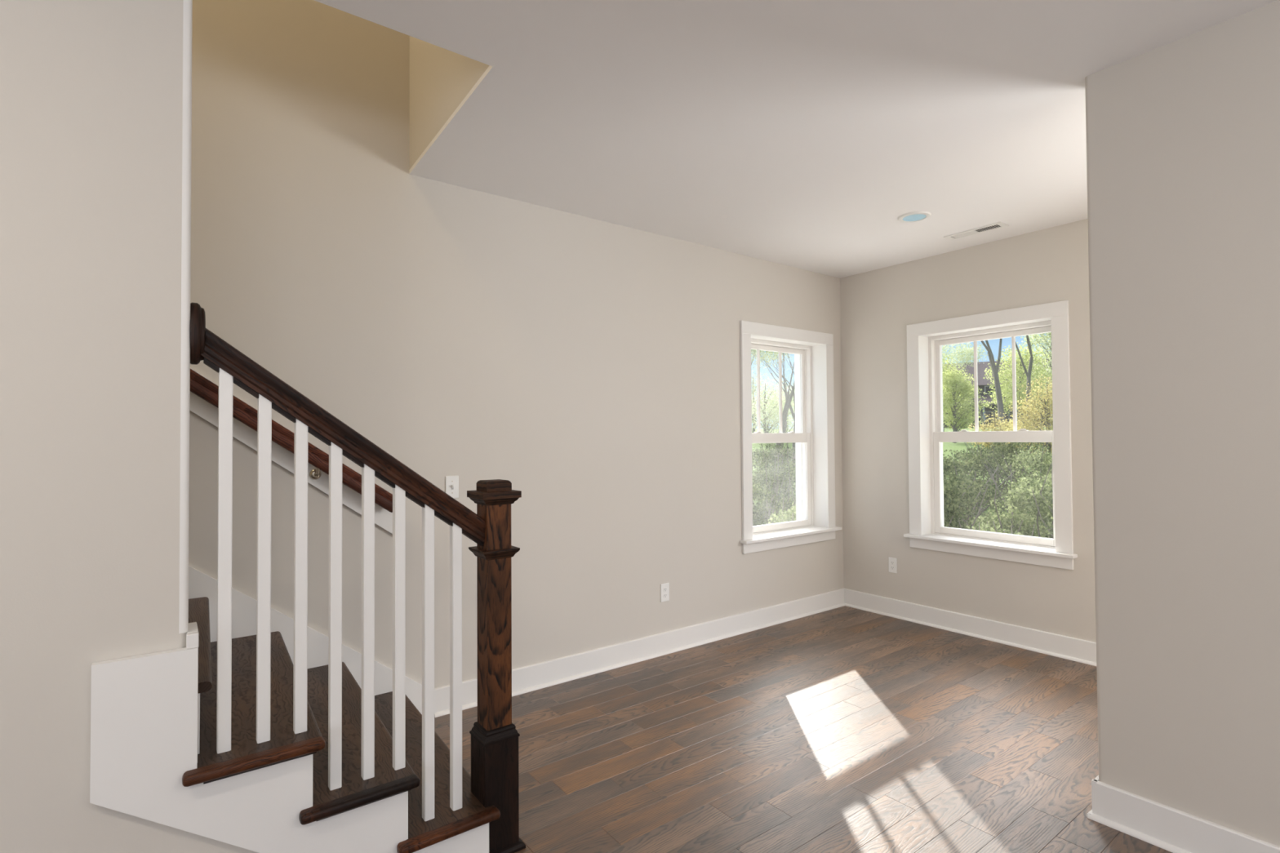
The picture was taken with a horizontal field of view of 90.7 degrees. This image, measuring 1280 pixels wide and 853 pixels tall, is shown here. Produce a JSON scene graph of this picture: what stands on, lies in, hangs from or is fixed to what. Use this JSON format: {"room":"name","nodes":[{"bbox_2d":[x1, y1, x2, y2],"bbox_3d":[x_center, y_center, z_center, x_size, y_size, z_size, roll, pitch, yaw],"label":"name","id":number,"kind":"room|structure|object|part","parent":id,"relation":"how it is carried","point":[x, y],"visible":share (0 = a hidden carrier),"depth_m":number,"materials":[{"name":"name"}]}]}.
{"room":"empty living room","nodes":[
{"label":"empty living room","id":0,"kind":"room"},
{"bbox_2d":[0,0,258,852],"bbox_3d":[-2.175,0.078,0.960,3.770,2.810,0.105,0,-1,-37],"label":"wall","id":1,"kind":"structure","parent":0,"point":[91,91],"depth_m":1.52,"materials":[{"name":"grey paint"}]},
{"bbox_2d":[178,0,192,633],"bbox_3d":[-1.217,-0.383,1.694,0.020,1.834,0.108,0,-1,-37],"label":"trim","id":2,"kind":"structure","parent":1,"relation":"attached to","point":[188,4],"depth_m":1.65,"materials":[{"name":"white"}]},
{"bbox_2d":[409,35,488,168],"bbox_3d":[-0.816,-2.684,2.789,0.100,2.760,1.120,0,-1,-35],"label":"wall","id":3,"kind":"structure","parent":0,"point":[441,78],"depth_m":2.87,"materials":[{"name":"grey paint"}]},
{"bbox_2d":[188,0,844,768],"bbox_3d":[-1.319,-1.131,3.234,7.860,5.800,0.260,0,-1,-37],"label":"wall","id":4,"kind":"structure","parent":0,"point":[590,366],"depth_m":3.33,"materials":[{"name":"grey paint"}]},
{"bbox_2d":[189,368,392,533],"bbox_3d":[-1.966,-0.256,2.495,2.033,1.621,0.106,0,-1,-37],"label":"wall handrail","id":5,"kind":"object","parent":4,"relation":"attached to","point":[204,393],"visible":0.41,"depth_m":2.80,"materials":[{"name":"brown wood"}]},
{"bbox_2d":[445,475,458,497],"bbox_3d":[-0.973,0.315,3.286,0.070,0.117,0.020,0,-1,-37],"label":"light switch","id":6,"kind":"object","parent":4,"relation":"attached to","point":[451,482],"visible":0.85,"depth_m":3.29,"materials":[{"name":"white plastic"}]},
{"bbox_2d":[434,588,844,717],"bbox_3d":[0.337,1.410,4.241,3.453,0.135,0.032,0,-1,-37],"label":"baseboard","id":7,"kind":"structure","parent":4,"relation":"attached to","point":[535,677],"depth_m":3.99,"materials":[{"name":"white wood"}]},
{"bbox_2d":[660,582,669,602],"bbox_3d":[0.164,1.085,4.132,0.070,0.117,0.008,0,-1,-37],"label":"wall outlet","id":8,"kind":"object","parent":4,"relation":"attached to","point":[664,588],"visible":1,"depth_m":4.13,"materials":[{"name":"white plastic"}]},
{"bbox_2d":[740,320,841,554],"bbox_3d":[1.087,0.072,5.018,1.124,1.710,0.386,0,-1,-37],"label":"window","id":9,"kind":"structure","parent":4,"relation":"in","point":[813,437],"depth_m":5.17,"materials":[{"name":"white wood"}]},
{"bbox_3d":[1.041,-0.259,5.082,0.848,0.774,0.038,0,-1,-37],"label":"sash","id":10,"kind":"part","parent":9,"relation":"part of","materials":[{"name":"glass"}]},
{"bbox_3d":[1.075,0.435,5.032,0.848,0.765,0.037,0,-1,-37],"label":"sash","id":11,"kind":"part","parent":9,"relation":"part of","materials":[{"name":"clear glass"}]},
{"bbox_3d":[1.045,0.083,5.074,0.938,1.570,0.135,0,-1,-37],"label":"frame","id":12,"kind":"part","parent":9,"relation":"part of","materials":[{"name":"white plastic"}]},
{"bbox_3d":[0.988,0.065,5.151,1.120,1.690,0.054,0,-1,-37],"label":"brick mould","id":13,"kind":"part","parent":9,"relation":"part of","materials":[{"name":"white plastic"}]},
{"bbox_2d":[314,0,1278,278],"bbox_3d":[0.736,-1.348,0.336,7.650,0.020,6.950,0,-1,-37],"label":"ceiling","id":14,"kind":"structure","parent":0,"point":[799,134],"depth_m":2.59,"materials":[{"name":"white paint"}]},
{"bbox_2d":[897,210,931,222],"bbox_3d":[1.670,-1.274,3.852,0.188,0.011,0.188,0,-1,-37],"label":"recessed light","id":15,"kind":"object","parent":14,"relation":"in","point":[913,216],"visible":1,"depth_m":3.83,"materials":[{"name":"white plastic"}]},
{"bbox_2d":[943,222,1008,240],"bbox_3d":[2.192,-1.274,4.135,0.116,0.006,0.364,0,-1,-37],"label":"ceiling vent","id":16,"kind":"object","parent":14,"relation":"in","point":[999,224],"visible":1,"depth_m":4.12,"materials":[{"name":"white plastic"}]},
{"bbox_2d":[434,605,1172,852],"bbox_3d":[0.794,1.399,0.150,7.750,0.002,7.154,0,-1,-37],"label":"floor","id":17,"kind":"structure","parent":0,"point":[845,729],"depth_m":2.84,"materials":[{"name":"brown wood"}]},
{"bbox_2d":[89,565,500,852],"bbox_3d":[-1.610,0.526,2.021,2.340,1.846,1.264,0,-1,-37],"label":"staircase","id":18,"kind":"structure","parent":17,"relation":"on","point":[153,715],"depth_m":1.79,"materials":[{"name":"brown wood"}]},
{"bbox_3d":[-1.187,0.706,1.674,0.026,0.343,0.131,0,-1,-37],"label":"wall trim","id":19,"kind":"part","parent":18,"relation":"part of","materials":[{"name":"white wood"}]},
{"bbox_3d":[-1.017,0.914,1.706,0.262,0.016,0.014,0,-1,-37],"label":"cove moulding","id":20,"kind":"part","parent":18,"relation":"part of","materials":[{"name":"brown wood"}]},
{"bbox_2d":[190,302,525,852],"bbox_3d":[-0.827,0.556,1.956,0.958,1.773,0.156,0,-1,-37],"label":"balustrade","id":21,"kind":"object","parent":18,"relation":"on","point":[494,736],"visible":0.88,"depth_m":1.94,"materials":[{"name":"brown wood"}]},
{"bbox_3d":[-0.864,0.063,1.940,0.873,0.665,0.062,0,-1,-37],"label":"handrail","id":22,"kind":"part","parent":21,"relation":"part of","materials":[{"name":"brown wood"}]},
{"bbox_3d":[-0.508,0.246,2.204,0.140,0.046,0.140,0,-1,-37],"label":"cap moulding","id":23,"kind":"part","parent":21,"relation":"part of","materials":[{"name":"brown wood"}]},
{"bbox_3d":[-0.503,1.045,2.189,0.128,0.041,0.128,0,-1,-37],"label":"block moulding","id":24,"kind":"part","parent":21,"relation":"part of","materials":[{"name":"brown wood"}]},
{"bbox_3d":[-0.502,1.255,2.185,0.122,0.379,0.122,0,-1,-37],"label":"newel post","id":25,"kind":"part","parent":21,"relation":"part of","materials":[{"name":"brown wood"}]},
{"bbox_3d":[-0.501,1.434,2.182,0.156,0.022,0.156,0,-1,-37],"label":"shoe moulding","id":26,"kind":"part","parent":21,"relation":"part of","materials":[{"name":"brown wood"}]},
{"bbox_3d":[-0.806,1.107,1.861,0.262,0.016,0.014,0,-1,-37],"label":"cove moulding","id":27,"kind":"part","parent":18,"relation":"part of","materials":[{"name":"brown wood"}]},
{"bbox_2d":[840,218,1096,642],"bbox_3d":[3.878,0.074,2.642,0.260,3.300,6.900,0,-1,-37],"label":"wall","id":28,"kind":"structure","parent":0,"point":[1050,264],"depth_m":4.62,"materials":[{"name":"grey paint"}]},
{"bbox_2d":[888,557,897,573],"bbox_3d":[1.972,1.082,4.936,0.008,0.117,0.070,0,-1,-37],"label":"wall outlet","id":29,"kind":"object","parent":28,"relation":"attached to","point":[892,562],"visible":1,"depth_m":4.93,"materials":[{"name":"white plastic"}]},
{"bbox_2d":[844,588,1096,666],"bbox_3d":[3.775,1.355,2.524,0.032,0.135,6.885,0,-1,-37],"label":"baseboard","id":30,"kind":"structure","parent":28,"relation":"attached to","point":[1081,651],"depth_m":4.40,"materials":[{"name":"white wood"}]},
{"bbox_2d":[903,300,1077,569],"bbox_3d":[2.486,0.052,4.482,0.386,1.710,1.124,0,-1,-37],"label":"window","id":31,"kind":"structure","parent":28,"relation":"in","point":[926,436],"depth_m":4.49,"materials":[{"name":"white wood"}]},
{"bbox_3d":[2.619,0.043,4.583,0.054,1.690,1.120,0,-1,-37],"label":"brick mould","id":32,"kind":"part","parent":31,"relation":"part of","materials":[{"name":"white plastic"}]},
{"bbox_3d":[2.542,0.063,4.525,0.135,1.570,0.938,0,-1,-37],"label":"frame","id":33,"kind":"part","parent":31,"relation":"part of","materials":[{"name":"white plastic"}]},
{"bbox_3d":[2.542,-0.279,4.533,0.038,0.774,0.848,0,-1,-37],"label":"sash","id":34,"kind":"part","parent":31,"relation":"part of","materials":[{"name":"white plastic"}]},
{"bbox_3d":[2.509,0.416,4.491,0.037,0.765,0.848,0,-1,-37],"label":"sash","id":35,"kind":"part","parent":31,"relation":"part of","materials":[{"name":"clear glass"}]},
{"bbox_2d":[1084,0,1279,846],"bbox_3d":[3.088,0.036,0.568,0.130,2.810,4.540,0,-1,-37],"label":"wall partition","id":36,"kind":"structure","parent":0,"point":[1183,135],"depth_m":2.12,"materials":[{"name":"grey paint"}]},
{"bbox_2d":[1085,775,1279,852],"bbox_3d":[3.074,1.323,0.547,0.162,0.135,4.572,0,-1,-37],"label":"baseboard","id":37,"kind":"structure","parent":36,"relation":"attached to","point":[1173,830],"depth_m":2.15,"materials":[{"name":"white wood"}]},
{"label":"outside","id":38,"kind":"structure","parent":0,"visible":0},
{"bbox_2d":[751,426,1053,536],"bbox_3d":[23.466,1.568,89.365,148.000,3.795,136.000,0,-1,-37],"label":"ground","id":39,"kind":"structure","parent":38,"point":[946,446],"depth_m":22.92,"materials":[{"name":"green plant"}]},
{"bbox_2d":[751,369,779,433],"bbox_3d":[6.891,-1.319,37.445,3.727,4.103,3.677,0,-1,-37],"label":"tree","id":40,"kind":"object","parent":39,"relation":"on","point":[753,380],"visible":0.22,"depth_m":37.31,"materials":[{"name":"green plant"}]},
{"bbox_2d":[751,373,794,433],"bbox_3d":[6.105,-0.831,29.508,3.125,3.340,3.451,0,-1,-37],"label":"tree","id":41,"kind":"object","parent":39,"relation":"on","point":[766,428],"visible":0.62,"depth_m":29.09,"materials":[{"name":"green plant"}]},
{"bbox_2d":[751,349,795,462],"bbox_3d":[4.752,-1.280,20.514,2.489,5.235,4.026,0,-1,-27],"label":"tree","id":42,"kind":"object","parent":39,"relation":"on","point":[754,353],"visible":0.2,"depth_m":20.99,"materials":[{"name":"green plant"}]},
{"bbox_2d":[751,377,795,433],"bbox_3d":[7.578,-0.886,33.191,3.204,3.316,3.641,0,-1,-37],"label":"tree","id":43,"kind":"object","parent":39,"relation":"on","point":[787,387],"visible":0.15,"depth_m":33.11,"materials":[{"name":"green plant"}]},
{"bbox_2d":[751,452,795,525],"bbox_3d":[2.480,1.307,11.601,1.879,1.672,1.750,-1,-1,43],"label":"shrub","id":44,"kind":"object","parent":39,"relation":"on","point":[790,474],"visible":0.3,"depth_m":11.51,"materials":[{"name":"green plant"}]},
{"bbox_2d":[751,442,795,509],"bbox_3d":[2.995,1.107,14.262,2.091,1.723,2.373,0,-1,-37],"label":"shrub","id":45,"kind":"object","parent":39,"relation":"on","point":[766,455],"visible":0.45,"depth_m":14.07,"materials":[{"name":"green plant"}]},
{"bbox_2d":[752,480,795,525],"bbox_3d":[1.717,1.463,9.967,1.548,1.322,1.411,-1,-1,12],"label":"shrub","id":46,"kind":"object","parent":39,"relation":"on","point":[758,489],"visible":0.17,"depth_m":9.73,"materials":[{"name":"green plant"}]},
{"bbox_2d":[763,351,795,479],"bbox_3d":[4.093,-1.139,15.791,2.403,5.620,2.241,-1,-1,16],"label":"tree","id":47,"kind":"object","parent":39,"relation":"on","point":[788,397],"visible":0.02,"depth_m":16.40,"materials":[{"name":"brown plant"}]},
{"bbox_2d":[764,497,795,524],"bbox_3d":[2.372,1.527,8.712,1.251,1.150,1.554,0,-1,-29],"label":"shrub","id":48,"kind":"object","parent":39,"relation":"on","point":[791,516],"visible":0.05,"depth_m":8.65,"materials":[{"name":"green plant"}]},
{"bbox_2d":[782,369,795,426],"bbox_3d":[9.909,-1.525,38.771,3.789,4.394,3.418,-1,-1,19],"label":"tree","id":49,"kind":"object","parent":39,"relation":"on","point":[786,370],"visible":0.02,"depth_m":39.15,"materials":[{"name":"green plant"}]},
{"bbox_2d":[789,477,795,506],"bbox_3d":[3.170,1.413,10.214,1.494,1.412,1.472,-1,-1,40],"label":"shrub","id":50,"kind":"object","parent":39,"relation":"on","point":[789,477],"visible":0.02,"depth_m":10.28,"materials":[{"name":"green plant"}]},
{"bbox_2d":[942,353,970,431],"bbox_3d":[19.594,-2.134,41.480,3.822,5.213,3.469,0,-1,5],"label":"tree","id":51,"kind":"object","parent":39,"relation":"on","point":[946,366],"visible":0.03,"depth_m":41.02,"materials":[{"name":"green plant"}]},
{"bbox_2d":[942,472,986,530],"bbox_3d":[4.058,1.309,8.809,1.580,1.561,1.592,-1,-1,21],"label":"shrub","id":52,"kind":"object","parent":39,"relation":"on","point":[952,509],"visible":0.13,"depth_m":8.52,"materials":[{"name":"green plant"}]},
{"bbox_2d":[942,368,988,443],"bbox_3d":[13.303,-0.880,26.986,2.208,3.244,2.297,0,-1,-15],"label":"tree","id":53,"kind":"object","parent":39,"relation":"on","point":[957,388],"visible":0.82,"depth_m":26.67,"materials":[{"name":"green plant"}]},
{"bbox_2d":[942,341,991,429],"bbox_3d":[27.909,-3.859,55.821,8.927,8.370,4.268,0,-1,-37],"label":"tree","id":54,"kind":"object","parent":39,"relation":"on","point":[969,350],"visible":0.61,"depth_m":56.49,"materials":[{"name":"green plant"}]},
{"bbox_2d":[942,453,1014,529],"bbox_3d":[5.213,1.276,10.663,2.175,1.664,1.958,-1,-1,14],"label":"shrub","id":55,"kind":"object","parent":39,"relation":"on","point":[990,487],"visible":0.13,"depth_m":10.39,"materials":[{"name":"green plant"}]},
{"bbox_2d":[942,444,1035,524],"bbox_3d":[6.479,1.146,12.743,2.270,1.660,2.021,0,-1,0],"label":"shrub","id":56,"kind":"object","parent":39,"relation":"on","point":[992,462],"visible":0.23,"depth_m":12.37,"materials":[{"name":"green plant"}]},
{"bbox_2d":[961,411,1021,450],"bbox_3d":[11.692,0.258,20.916,1.703,1.528,1.691,0,-1,-37],"label":"shrub","id":57,"kind":"object","parent":39,"relation":"on","point":[995,420],"visible":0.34,"depth_m":20.91,"materials":[{"name":"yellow plant"}]},
{"bbox_2d":[981,337,1007,448],"bbox_3d":[12.008,-4.307,22.488,4.489,10.425,6.836,0,-1,-2],"label":"tree","id":58,"kind":"object","parent":39,"relation":"on","point":[994,368],"visible":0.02,"depth_m":22.00,"materials":[{"name":"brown plant"}]},
{"bbox_2d":[958,520,1035,536],"bbox_3d":[4.166,1.586,7.599,0.998,0.968,1.048,-1,-1,23],"label":"shrub","id":59,"kind":"object","parent":39,"relation":"on","point":[980,526],"visible":0.06,"depth_m":7.46,"materials":[{"name":"green plant"}]},
{"bbox_2d":[942,358,1053,427],"bbox_3d":[40.845,-3.844,75.705,17.000,8.000,11.200,-1,-1,25],"label":"house","id":60,"kind":"structure","parent":39,"relation":"on","point":[983,383],"depth_m":72.89,"materials":[{"name":"grey"}]},
{"bbox_3d":[38.577,-1.191,70.984,0.200,2.550,0.200,-1,-1,25],"label":"porch post","id":61,"kind":"part","parent":60,"relation":"part of","materials":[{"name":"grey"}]},
{"bbox_3d":[40.269,-4.223,72.584,1.100,0.750,0.025,-1,-1,25],"label":"pane","id":62,"kind":"part","parent":60,"relation":"part of","materials":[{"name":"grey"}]},
{"bbox_3d":[40.288,-1.274,72.530,1.100,0.750,0.025,-1,-1,25],"label":"pane","id":63,"kind":"part","parent":60,"relation":"part of","materials":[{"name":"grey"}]},
{"bbox_2d":[951,442,1049,502],"bbox_3d":[8.091,0.901,14.136,2.228,1.597,2.256,0,-1,-26],"label":"shrub","id":64,"kind":"object","parent":39,"relation":"on","point":[1009,447],"visible":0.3,"depth_m":13.86,"materials":[{"name":"green plant"}]},
{"bbox_2d":[968,462,1053,538],"bbox_3d":[5.625,1.272,8.898,1.957,1.612,1.709,-1,-1,20],"label":"shrub","id":65,"kind":"object","parent":39,"relation":"on","point":[1015,500],"visible":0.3,"depth_m":8.81,"materials":[{"name":"green plant"}]},
{"bbox_2d":[981,443,1052,535],"bbox_3d":[7.242,1.171,11.181,2.179,1.779,1.959,-1,-1,16],"label":"shrub","id":66,"kind":"object","parent":39,"relation":"on","point":[1039,457],"visible":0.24,"depth_m":11.31,"materials":[{"name":"green plant"}]},
{"bbox_2d":[982,343,1052,426],"bbox_3d":[19.491,-1.857,32.470,4.129,4.823,3.681,0,-1,-24],"label":"tree","id":67,"kind":"object","parent":39,"relation":"on","point":[1020,376],"visible":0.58,"depth_m":32.20,"materials":[{"name":"green plant"}]},
{"bbox_2d":[1015,335,1033,430],"bbox_3d":[15.772,-4.296,26.747,4.975,9.972,4.459,0,-1,-37],"label":"tree","id":68,"kind":"object","parent":39,"relation":"on","point":[1030,364],"visible":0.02,"depth_m":26.46,"materials":[{"name":"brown plant"}]},
{"bbox_2d":[1000,333,1050,360],"bbox_3d":[63.115,-7.668,102.002,11.983,15.346,11.012,0,-1,-37],"label":"tree","id":69,"kind":"object","parent":39,"relation":"on","point":[1005,353],"visible":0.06,"depth_m":102.32,"materials":[{"name":"green plant"}]},
{"bbox_2d":[998,374,1053,465],"bbox_3d":[10.722,-0.016,16.617,2.099,2.692,2.053,1,-1,-41],"label":"tree","id":70,"kind":"object","parent":39,"relation":"on","point":[1046,413],"visible":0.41,"depth_m":16.50,"materials":[{"name":"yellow plant"}]},
{"bbox_2d":[1002,423,1052,454],"bbox_3d":[12.083,0.477,19.110,1.576,1.180,1.630,0,-1,-16],"label":"shrub","id":71,"kind":"object","parent":39,"relation":"on","point":[1028,424],"visible":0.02,"depth_m":19.16,"materials":[{"name":"green plant"}]},
{"bbox_2d":[1009,332,1052,398],"bbox_3d":[25.328,-3.540,38.215,5.503,7.824,5.550,0,-1,-37],"label":"tree","id":72,"kind":"object","parent":39,"relation":"on","point":[1046,337],"visible":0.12,"depth_m":38.58,"materials":[{"name":"green plant"}]},
{"bbox_2d":[1031,488,1053,538],"bbox_3d":[5.585,1.359,7.332,1.675,1.390,1.665,-1,-1,18],"label":"shrub","id":73,"kind":"object","parent":39,"relation":"on","point":[1049,503],"visible":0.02,"depth_m":7.78,"materials":[{"name":"green plant"}]}
]}

